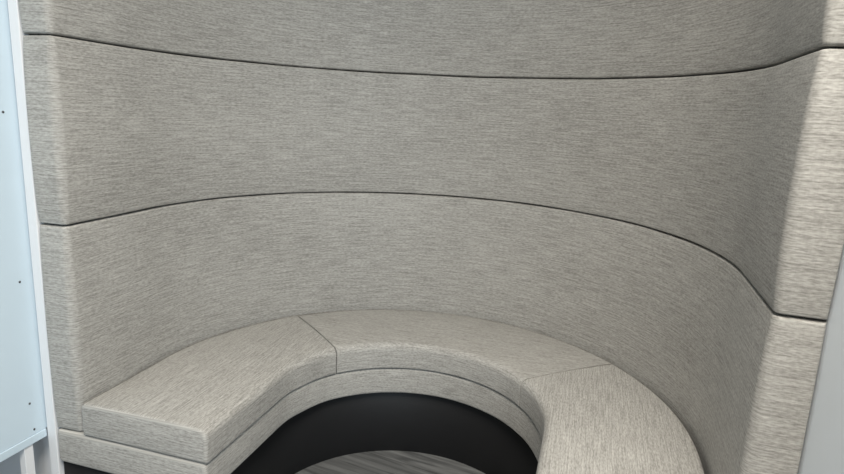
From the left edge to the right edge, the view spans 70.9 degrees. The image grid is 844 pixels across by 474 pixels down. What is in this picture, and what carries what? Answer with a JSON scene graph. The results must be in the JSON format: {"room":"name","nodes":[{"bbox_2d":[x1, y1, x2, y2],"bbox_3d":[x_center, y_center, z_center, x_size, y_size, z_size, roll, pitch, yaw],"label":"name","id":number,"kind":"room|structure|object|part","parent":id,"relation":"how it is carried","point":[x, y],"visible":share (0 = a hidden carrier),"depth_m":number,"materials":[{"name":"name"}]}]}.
{"room":"office lounge","nodes":[
{"label":"office lounge","id":0,"kind":"room"},
{"bbox_2d":[295,450,484,473],"bbox_3d":[-0.755,1.405,-0.395,8.000,0.100,7.300,6,13,16],"label":"floor","id":1,"kind":"structure","parent":0,"point":[371,462],"depth_m":2.17,"materials":[{"name":"grey wood"}]},
{"bbox_2d":[0,0,51,473],"bbox_3d":[-1.293,-0.006,1.330,0.379,1.882,0.720,6,13,16],"label":"whiteboard","id":2,"kind":"object","parent":1,"relation":"on","point":[24,443],"visible":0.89,"depth_m":1.55,"materials":[{"name":"white laminate"}]},
{"bbox_3d":[-1.174,0.610,1.378,0.048,0.023,0.645,6,13,16],"label":"rail","id":3,"kind":"part","parent":2,"relation":"part of","materials":[{"name":"white metal"}]},
{"bbox_3d":[-1.235,0.692,1.807,0.379,0.324,0.022,6,13,16],"label":"panel","id":4,"kind":"part","parent":2,"relation":"part of","materials":[{"name":"white plastic"}]},
{"bbox_3d":[-1.098,0.730,1.664,0.021,0.324,0.026,6,13,16],"label":"post","id":5,"kind":"part","parent":2,"relation":"part of","materials":[{"name":"white plastic"}]},
{"bbox_2d":[7,0,843,473],"bbox_3d":[0.038,-0.069,1.871,1.866,1.904,1.236,6,13,16],"label":"booth","id":6,"kind":"object","parent":1,"relation":"on","point":[653,190],"visible":0.77,"depth_m":1.95,"materials":[{"name":"beige fabric"}]},
{"bbox_3d":[-0.841,-0.165,2.119,0.030,1.904,1.230,6,13,16],"label":"panel","id":7,"kind":"part","parent":6,"relation":"part of","materials":[{"name":"white plastic"}]},
{"bbox_2d":[82,316,335,463],"bbox_3d":[-0.583,0.443,1.962,0.481,0.100,0.858,6,13,16],"label":"seat cushion","id":8,"kind":"object","parent":6,"relation":"on","point":[194,402],"visible":1,"depth_m":1.74,"materials":[{"name":"beige fabric"}]},
{"bbox_3d":[0.007,0.566,2.007,1.794,0.098,1.230,6,13,16],"label":"seat rail","id":9,"kind":"part","parent":6,"relation":"part of","materials":[{"name":"beige fabric"}]},
{"bbox_3d":[0.064,-0.743,1.704,1.805,0.472,1.192,6,13,16],"label":"panel","id":10,"kind":"part","parent":6,"relation":"part of","materials":[{"name":"beige fabric"}]},
{"bbox_3d":[0.042,-0.281,1.803,1.805,0.470,1.192,6,13,16],"label":"panel","id":11,"kind":"part","parent":6,"relation":"part of","materials":[{"name":"beige fabric"}]},
{"bbox_3d":[0.017,0.235,1.914,1.805,0.584,1.191,6,13,16],"label":"panel","id":12,"kind":"part","parent":6,"relation":"part of","materials":[{"name":"beige fabric"}]},
{"bbox_2d":[299,310,611,405],"bbox_3d":[0.083,0.417,2.233,1.204,0.101,0.523,6,13,16],"label":"seat cushion","id":13,"kind":"object","parent":6,"relation":"on","point":[499,357],"visible":0.96,"depth_m":2.14,"materials":[{"name":"beige fabric"}]},
{"bbox_2d":[519,365,703,473],"bbox_3d":[0.498,0.559,1.664,0.488,0.101,0.864,6,13,16],"label":"seat cushion","id":14,"kind":"object","parent":6,"relation":"on","point":[599,419],"visible":1,"depth_m":1.63,"materials":[{"name":"beige fabric"}]},
{"bbox_2d":[797,245,843,473],"bbox_3d":[0.641,0.219,0.722,0.026,1.882,0.811,6,13,16],"label":"wall","id":15,"kind":"structure","parent":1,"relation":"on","point":[823,445],"depth_m":1.03,"materials":[{"name":"white paint"}]}
]}

